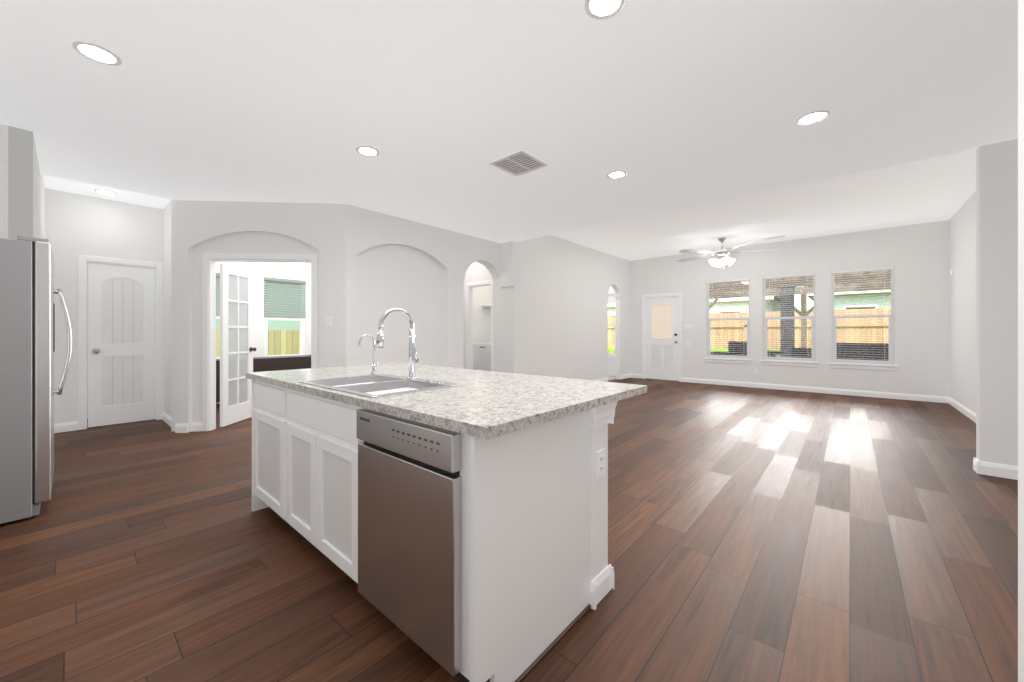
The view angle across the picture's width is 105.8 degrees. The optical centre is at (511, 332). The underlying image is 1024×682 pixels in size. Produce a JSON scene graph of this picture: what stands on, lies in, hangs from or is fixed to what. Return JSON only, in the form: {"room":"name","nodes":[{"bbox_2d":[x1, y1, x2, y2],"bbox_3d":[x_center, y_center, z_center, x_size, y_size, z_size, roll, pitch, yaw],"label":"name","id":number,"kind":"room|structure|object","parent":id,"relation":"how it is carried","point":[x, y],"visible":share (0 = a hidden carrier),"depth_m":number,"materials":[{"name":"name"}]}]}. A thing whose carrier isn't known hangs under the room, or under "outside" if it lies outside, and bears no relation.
{"room":"kitchen","nodes":[
{"label":"kitchen","id":0,"kind":"room"},
{"bbox_2d":[0,124,44,239],"bbox_3d":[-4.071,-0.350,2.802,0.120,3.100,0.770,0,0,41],"label":"wall","id":1,"kind":"structure","parent":0,"point":[5,191],"depth_m":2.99,"materials":[{"name":"white paint"}]},
{"bbox_2d":[45,188,163,423],"bbox_3d":[-5.246,-0.350,4.954,0.120,3.100,1.170,0,0,41],"label":"wall","id":2,"kind":"structure","parent":0,"point":[76,225],"depth_m":4.75,"materials":[{"name":"white paint"}]},
{"bbox_2d":[78,255,163,429],"bbox_3d":[-5.110,0.124,5.088,0.128,2.152,0.784,0,0,41],"label":"door frame","id":3,"kind":"structure","parent":2,"relation":"attached to","point":[83,260],"depth_m":4.95,"materials":[{"name":"white paint"}]},
{"bbox_2d":[88,263,154,426],"bbox_3d":[-5.073,0.161,5.056,0.108,2.055,0.620,0,0,41],"label":"pantry door","id":4,"kind":"structure","parent":2,"relation":"in","point":[121,344],"depth_m":5.06,"materials":[{"name":"white paint"}]},
{"bbox_2d":[43,175,170,208],"bbox_3d":[-4.760,-1.799,4.610,1.065,0.198,1.050,0,0,41],"label":"ceiling","id":5,"kind":"structure","parent":0,"point":[67,185],"depth_m":4.71,"materials":[{"name":"white paint"}]},
{"bbox_2d":[94,189,116,194],"bbox_3d":[-4.927,-1.696,4.696,0.196,0.008,0.196,0,0,41],"label":"recessed light","id":6,"kind":"object","parent":5,"relation":"in","point":[106,192],"visible":1,"depth_m":4.69,"materials":[{"name":"white paint"}]},
{"bbox_2d":[164,201,170,416],"bbox_3d":[-4.735,-0.350,5.365,2.050,3.100,0.120,0,0,41],"label":"wall","id":7,"kind":"structure","parent":0,"point":[167,309],"depth_m":5.15,"materials":[{"name":"white paint"}]},
{"bbox_2d":[87,262,310,417],"bbox_3d":[-4.818,-0.350,6.738,0.120,3.100,4.420,0,0,41],"label":"wall","id":8,"kind":"structure","parent":0,"point":[261,270],"depth_m":7.00,"materials":[{"name":"white paint"}]},
{"bbox_2d":[216,273,219,358],"bbox_3d":[-4.883,-0.204,6.629,0.145,1.592,0.740,0,0,41],"label":"sunroom window","id":9,"kind":"structure","parent":8,"relation":"in","point":[217,296],"depth_m":6.54,"materials":[{"name":"white plastic"}]},
{"bbox_2d":[264,277,305,356],"bbox_3d":[-4.285,-0.204,7.314,0.145,1.592,0.800,0,0,41],"label":"sunroom window","id":10,"kind":"structure","parent":8,"relation":"in","point":[274,316],"depth_m":7.30,"materials":[{"name":"white plastic"}]},
{"bbox_2d":[171,199,345,431],"bbox_3d":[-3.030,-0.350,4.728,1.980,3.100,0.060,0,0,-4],"label":"wall","id":11,"kind":"structure","parent":0,"point":[321,227],"depth_m":4.70,"materials":[{"name":"white paint"}]},
{"bbox_2d":[220,264,256,426],"bbox_3d":[-3.661,0.163,5.180,0.463,2.050,0.487,0,0,41],"label":"french door","id":12,"kind":"structure","parent":11,"relation":"in","point":[237,349],"depth_m":5.12,"materials":[{"name":"white paint"}]},
{"bbox_2d":[202,254,317,430],"bbox_3d":[-3.085,0.122,4.800,1.350,2.155,0.128,0,0,-4],"label":"door frame","id":13,"kind":"structure","parent":11,"relation":"attached to","point":[277,258],"depth_m":4.75,"materials":[{"name":"white paint"}]},
{"bbox_2d":[326,317,331,326],"bbox_3d":[-2.244,-0.130,4.747,0.075,0.120,0.009,0,0,-4],"label":"switch","id":14,"kind":"object","parent":11,"relation":"attached to","point":[328,321],"visible":1,"depth_m":4.75,"materials":[{"name":"white paint"}]},
{"bbox_2d":[286,263,305,265],"bbox_3d":[-3.391,-1.468,6.077,0.360,0.865,0.360,0,0,41],"label":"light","id":15,"kind":"object","parent":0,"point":[297,264],"visible":0.23,"depth_m":6.03,"materials":[{"name":"white"}]},
{"bbox_2d":[346,204,502,371],"bbox_3d":[-1.134,-0.350,5.865,0.080,3.100,2.849,0,0,41],"label":"wall","id":16,"kind":"structure","parent":0,"point":[454,255],"depth_m":5.81,"materials":[{"name":"white paint"}]},
{"bbox_2d":[356,245,498,371],"bbox_3d":[-1.209,-0.350,5.931,0.120,3.100,2.849,0,0,41],"label":"wall","id":17,"kind":"structure","parent":0,"point":[410,281],"depth_m":5.45,"materials":[{"name":"white paint"}]},
{"bbox_2d":[473,285,490,342],"bbox_3d":[-1.238,-0.350,9.321,0.120,3.100,1.980,0,0,41],"label":"wall","id":18,"kind":"structure","parent":0,"point":[481,320],"depth_m":9.77,"materials":[{"name":"white paint"}]},
{"bbox_2d":[463,262,508,372],"bbox_3d":[-0.949,-0.350,7.675,2.480,3.100,0.120,0,0,41],"label":"wall","id":19,"kind":"structure","parent":0,"point":[477,272],"depth_m":7.17,"materials":[{"name":"white paint"}]},
{"bbox_2d":[466,280,493,370],"bbox_3d":[-0.581,0.124,7.336,0.744,2.152,0.128,0,0,41],"label":"door frame","id":20,"kind":"structure","parent":19,"relation":"attached to","point":[469,325],"depth_m":7.50,"materials":[{"name":"white paint"}]},
{"bbox_2d":[0,378,1017,681],"bbox_3d":[0.933,1.260,5.025,12.000,0.120,11.200,0,0,41],"label":"floor","id":21,"kind":"structure","parent":0,"point":[758,534],"depth_m":2.01,"materials":[{"name":"brown wood"}]},
{"bbox_2d":[0,236,71,523],"bbox_3d":[-3.571,0.286,2.573,0.895,1.788,0.862,0,0,41],"label":"refrigerator","id":22,"kind":"object","parent":21,"relation":"on","point":[27,328],"visible":1,"depth_m":2.46,"materials":[{"name":"grey metal"}]},
{"bbox_2d":[216,355,310,408],"bbox_3d":[-4.249,0.820,6.858,0.460,0.760,1.850,0,0,41],"label":"sideboard","id":23,"kind":"object","parent":21,"relation":"on","point":[271,363],"visible":0.08,"depth_m":6.71,"materials":[{"name":"brown"}]},
{"bbox_2d":[246,376,618,681],"bbox_3d":[-0.629,0.755,2.204,2.214,0.890,0.917,0,0,41],"label":"kitchen island","id":24,"kind":"object","parent":21,"relation":"on","point":[453,522],"depth_m":1.45,"materials":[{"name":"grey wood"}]},
{"bbox_2d":[246,364,646,439],"bbox_3d":[-0.557,0.293,2.321,2.310,0.035,1.175,0,0,41],"label":"island countertop","id":25,"kind":"structure","parent":24,"relation":"on","point":[493,404],"depth_m":1.69,"materials":[{"name":"grey stone"}]},
{"bbox_2d":[358,334,377,371],"bbox_3d":[-0.915,0.144,2.480,0.070,0.263,0.127,0,0,41],"label":"faucet","id":26,"kind":"object","parent":25,"relation":"on","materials":[{"name":"silver metal"}]},
{"bbox_2d":[298,372,457,395],"bbox_3d":[-0.713,0.364,2.073,0.780,0.190,0.510,0,0,41],"label":"sink","id":27,"kind":"object","parent":25,"relation":"in","point":[374,383],"depth_m":2.12,"materials":[{"name":"silver metal"}]},
{"bbox_2d":[374,308,445,383],"bbox_3d":[-0.544,0.066,2.083,0.318,0.407,0.253,0,0,41],"label":"faucet","id":28,"kind":"object","parent":25,"relation":"on","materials":[{"name":"silver metal"}]},
{"bbox_2d":[473,336,490,370],"bbox_3d":[-0.458,0.650,9.394,0.680,1.100,0.724,0,0,41],"label":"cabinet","id":29,"kind":"object","parent":21,"relation":"on","point":[481,356],"visible":0.15,"depth_m":9.15,"materials":[{"name":"white wood"}]},
{"bbox_2d":[608,375,615,380],"bbox_3d":[1.475,1.194,10.073,1.980,0.012,2.480,0,0,41],"label":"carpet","id":30,"kind":"object","parent":21,"relation":"on","point":[611,377],"depth_m":10.18,"materials":[{"name":"beige"}]},
{"bbox_2d":[0,0,1017,242],"bbox_3d":[0.288,-1.739,2.536,9.300,0.318,6.100,0,0,41],"label":"ceiling","id":31,"kind":"structure","parent":0,"point":[665,105],"depth_m":2.61,"materials":[{"name":"white paint"}]},
{"bbox_2d":[71,40,121,65],"bbox_3d":[-2.347,-1.576,2.193,0.196,0.008,0.196,0,0,41],"label":"recessed light","id":32,"kind":"object","parent":31,"relation":"in","point":[96,52],"visible":1,"depth_m":2.18,"materials":[{"name":"white paint"}]},
{"bbox_2d":[356,145,379,155],"bbox_3d":[-1.256,-1.576,3.374,0.196,0.008,0.196,0,0,41],"label":"recessed light","id":33,"kind":"object","parent":31,"relation":"in","point":[367,150],"visible":1,"depth_m":3.36,"materials":[{"name":"white paint"}]},
{"bbox_2d":[500,241,513,286],"bbox_3d":[-0.085,-1.350,6.802,0.270,1.100,0.060,0,0,41],"label":"bulkhead","id":34,"kind":"object","parent":31,"relation":"attached to","point":[506,264],"visible":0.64,"depth_m":6.77,"materials":[{"name":"white paint"}]},
{"bbox_2d":[489,150,547,176],"bbox_3d":[0.064,-1.576,3.633,0.400,0.008,0.400,0,0,41],"label":"ceiling vent","id":35,"kind":"object","parent":31,"relation":"in","point":[519,163],"visible":1,"depth_m":3.62,"materials":[{"name":"white metal"}]},
{"bbox_2d":[584,0,625,18],"bbox_3d":[0.446,-1.576,1.854,0.196,0.008,0.196,0,0,41],"label":"recessed light","id":36,"kind":"object","parent":31,"relation":"in","point":[600,9],"visible":1,"depth_m":1.88,"materials":[{"name":"white paint"}]},
{"bbox_2d":[607,170,626,178],"bbox_3d":[1.048,-1.576,3.876,0.196,0.008,0.196,0,0,41],"label":"recessed light","id":37,"kind":"object","parent":31,"relation":"in","point":[616,174],"visible":1,"depth_m":3.87,"materials":[{"name":"white paint"}]},
{"bbox_2d":[796,110,829,124],"bbox_3d":[2.211,-1.576,2.848,0.196,0.008,0.196,0,0,41],"label":"recessed light","id":38,"kind":"object","parent":31,"relation":"in","point":[812,117],"visible":1,"depth_m":2.84,"materials":[{"name":"white paint"}]},
{"bbox_2d":[509,235,629,379],"bbox_3d":[1.537,-0.350,8.546,0.120,3.100,4.700,0,0,41],"label":"wall","id":39,"kind":"structure","parent":0,"point":[558,308],"depth_m":7.95,"materials":[{"name":"white paint"}]},
{"bbox_2d":[54,374,1017,479],"bbox_3d":[1.100,1.147,4.912,11.200,0.105,10.750,0,0,41],"label":"baseboard","id":40,"kind":"structure","parent":39,"relation":"attached to","point":[996,470],"depth_m":6.68,"materials":[{"name":"white paint"}]},
{"bbox_2d":[552,149,975,260],"bbox_3d":[0.933,-1.960,5.025,12.000,0.120,11.200,0,0,41],"label":"ceiling","id":41,"kind":"structure","parent":0,"point":[940,188],"depth_m":6.20,"materials":[{"name":"white paint"}]},
{"bbox_2d":[677,238,780,266],"bbox_3d":[4.294,-1.565,7.905,1.910,0.670,1.850,0,0,41],"label":"ceiling fan","id":42,"kind":"object","parent":41,"relation":"hanging from","point":[723,256],"visible":1,"depth_m":7.76,"materials":[{"name":"white metal"}]},
{"bbox_2d":[764,235,785,239],"bbox_3d":[5.262,-1.896,7.751,0.360,0.008,0.160,0,0,41],"label":"ceiling vent","id":43,"kind":"object","parent":41,"relation":"in","point":[775,237],"visible":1,"depth_m":7.74,"materials":[{"name":"white paint"}]},
{"bbox_2d":[608,220,949,396],"bbox_3d":[4.532,-0.350,9.151,12.000,3.100,0.150,0,0,41],"label":"wall","id":44,"kind":"structure","parent":0,"point":[917,256],"depth_m":7.61,"materials":[{"name":"white paint"}]},
{"bbox_2d":[608,294,615,359],"bbox_3d":[2.577,-0.154,10.826,0.820,1.792,0.175,0,0,41],"label":"window","id":45,"kind":"structure","parent":44,"relation":"in","point":[611,355],"depth_m":10.66,"materials":[{"name":"white plastic"}]},
{"bbox_2d":[642,293,681,381],"bbox_3d":[3.782,0.121,9.766,0.996,2.158,0.128,0,0,41],"label":"door frame","id":46,"kind":"structure","parent":44,"relation":"attached to","point":[645,297],"depth_m":9.85,"materials":[{"name":"white paint"}]},
{"bbox_2d":[646,297,678,380],"bbox_3d":[3.762,0.161,9.743,0.820,2.055,0.115,0,0,41],"label":"back door","id":47,"kind":"structure","parent":44,"relation":"in","point":[662,338],"depth_m":9.74,"materials":[{"name":"white paint"}]},
{"bbox_2d":[685,325,691,329],"bbox_3d":[4.231,-0.120,9.308,0.165,0.120,0.009,0,0,41],"label":"light switch","id":48,"kind":"object","parent":44,"relation":"attached to","point":[688,327],"visible":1,"depth_m":9.30,"materials":[{"name":"white paint"}]},
{"bbox_2d":[704,277,751,363],"bbox_3d":[4.902,-0.254,8.798,0.970,1.892,0.175,0,0,41],"label":"window","id":49,"kind":"structure","parent":44,"relation":"in","point":[732,358],"depth_m":8.81,"materials":[{"name":"white plastic"}]},
{"bbox_2d":[760,272,817,366],"bbox_3d":[5.750,-0.254,8.059,0.980,1.892,0.175,0,0,41],"label":"window","id":50,"kind":"structure","parent":44,"relation":"in","point":[793,361],"depth_m":8.04,"materials":[{"name":"white plastic"}]},
{"bbox_2d":[829,266,897,370],"bbox_3d":[6.603,-0.254,7.314,0.955,1.892,0.175,0,0,41],"label":"window","id":51,"kind":"structure","parent":44,"relation":"in","point":[869,364],"depth_m":7.28,"materials":[{"name":"white plastic"}]},
{"bbox_2d":[950,191,975,413],"bbox_3d":[5.936,-0.350,4.781,0.120,3.100,4.590,0,0,41],"label":"wall","id":52,"kind":"structure","parent":0,"point":[963,308],"depth_m":5.75,"materials":[{"name":"white paint"}]},
{"bbox_2d":[976,139,1017,466],"bbox_3d":[4.942,-0.350,2.523,2.470,3.100,0.120,0,0,41],"label":"wall","id":53,"kind":"structure","parent":0,"point":[996,303],"depth_m":3.23,"materials":[{"name":"white paint"}]},
{"bbox_2d":[1018,0,1023,681],"bbox_3d":[0.653,-0.350,0.060,0.135,3.100,2.850,0,0,41],"label":"wall","id":54,"kind":"structure","parent":0,"point":[1020,340],"depth_m":1.16,"materials":[{"name":"white paint"}]},
{"label":"outside","id":55,"kind":"structure","parent":0,"visible":0},
{"bbox_3d":[6.093,1.360,14.590,80.000,0.280,70.000,0,0,41],"label":"grass","id":56,"kind":"structure","parent":55,"visible":0},
{"bbox_2d":[216,277,301,329],"bbox_3d":[-15.174,-1.540,14.551,10.800,5.520,14.820,0,0,41],"label":"house","id":57,"kind":"structure","parent":56,"relation":"on","point":[284,323],"depth_m":14.47,"materials":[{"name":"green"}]},
{"bbox_2d":[216,308,890,356],"bbox_3d":[-0.944,0.210,2.721,55.000,2.020,32.860,0,0,41],"label":"fence","id":58,"kind":"object","parent":56,"relation":"on","point":[287,333],"depth_m":13.47,"materials":[{"name":"brown wood"}]},
{"bbox_2d":[608,345,779,356],"bbox_3d":[9.584,0.935,12.507,26.000,0.570,4.050,0,0,41],"label":"lawn","id":59,"kind":"structure","parent":56,"relation":"on","point":[610,348],"depth_m":14.64,"materials":[{"name":"green plant"}]},
{"bbox_2d":[608,288,779,315],"bbox_3d":[10.508,-1.290,26.649,13.600,5.020,8.820,0,0,41],"label":"house","id":60,"kind":"structure","parent":56,"relation":"on","point":[743,302],"depth_m":20.66,"materials":[{"name":"white"}]},
{"bbox_2d":[807,281,890,309],"bbox_3d":[20.778,-1.290,16.364,13.000,5.020,8.820,0,0,41],"label":"house","id":61,"kind":"structure","parent":56,"relation":"on","point":[866,298],"depth_m":16.28,"materials":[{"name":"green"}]},
{"bbox_3d":[6.836,1.210,9.662,6.800,0.020,3.650,0,0,41],"label":"patio slab","id":62,"kind":"object","parent":56,"relation":"on","visible":0},
{"bbox_2d":[711,351,727,354],"bbox_3d":[5.271,0.850,9.800,0.420,0.700,0.600,0,0,41],"label":"patio table","id":63,"kind":"object","parent":62,"relation":"on","point":[719,353],"depth_m":9.59,"materials":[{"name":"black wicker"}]},
{"bbox_2d":[728,341,746,355],"bbox_3d":[5.648,0.710,9.471,0.500,0.980,0.700,0,0,41],"label":"patio chair","id":64,"kind":"object","parent":62,"relation":"on","point":[740,348],"depth_m":9.23,"materials":[{"name":"black wicker"}]},
{"bbox_2d":[767,351,782,356],"bbox_3d":[6.064,0.820,9.042,0.390,0.760,0.500,0,0,41],"label":"side table","id":65,"kind":"object","parent":62,"relation":"on","point":[773,354],"depth_m":8.88,"materials":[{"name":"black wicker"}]},
{"bbox_2d":[709,270,890,356],"bbox_3d":[7.527,-0.220,10.492,7.258,2.840,5.790,0,0,41],"label":"pergola","id":66,"kind":"object","parent":62,"relation":"on","point":[785,310],"depth_m":10.51,"materials":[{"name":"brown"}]},
{"bbox_2d":[791,348,810,357],"bbox_3d":[6.590,0.770,8.649,0.520,0.860,0.700,0,0,41],"label":"patio chair","id":67,"kind":"object","parent":62,"relation":"on","point":[800,350],"depth_m":8.44,"materials":[{"name":"black wicker"}]},
{"bbox_2d":[837,343,887,360],"bbox_3d":[7.464,0.710,7.887,1.520,0.980,0.800,0,0,41],"label":"sofa","id":68,"kind":"object","parent":62,"relation":"on","point":[849,355],"depth_m":7.74,"materials":[{"name":"black wicker"}]}
]}

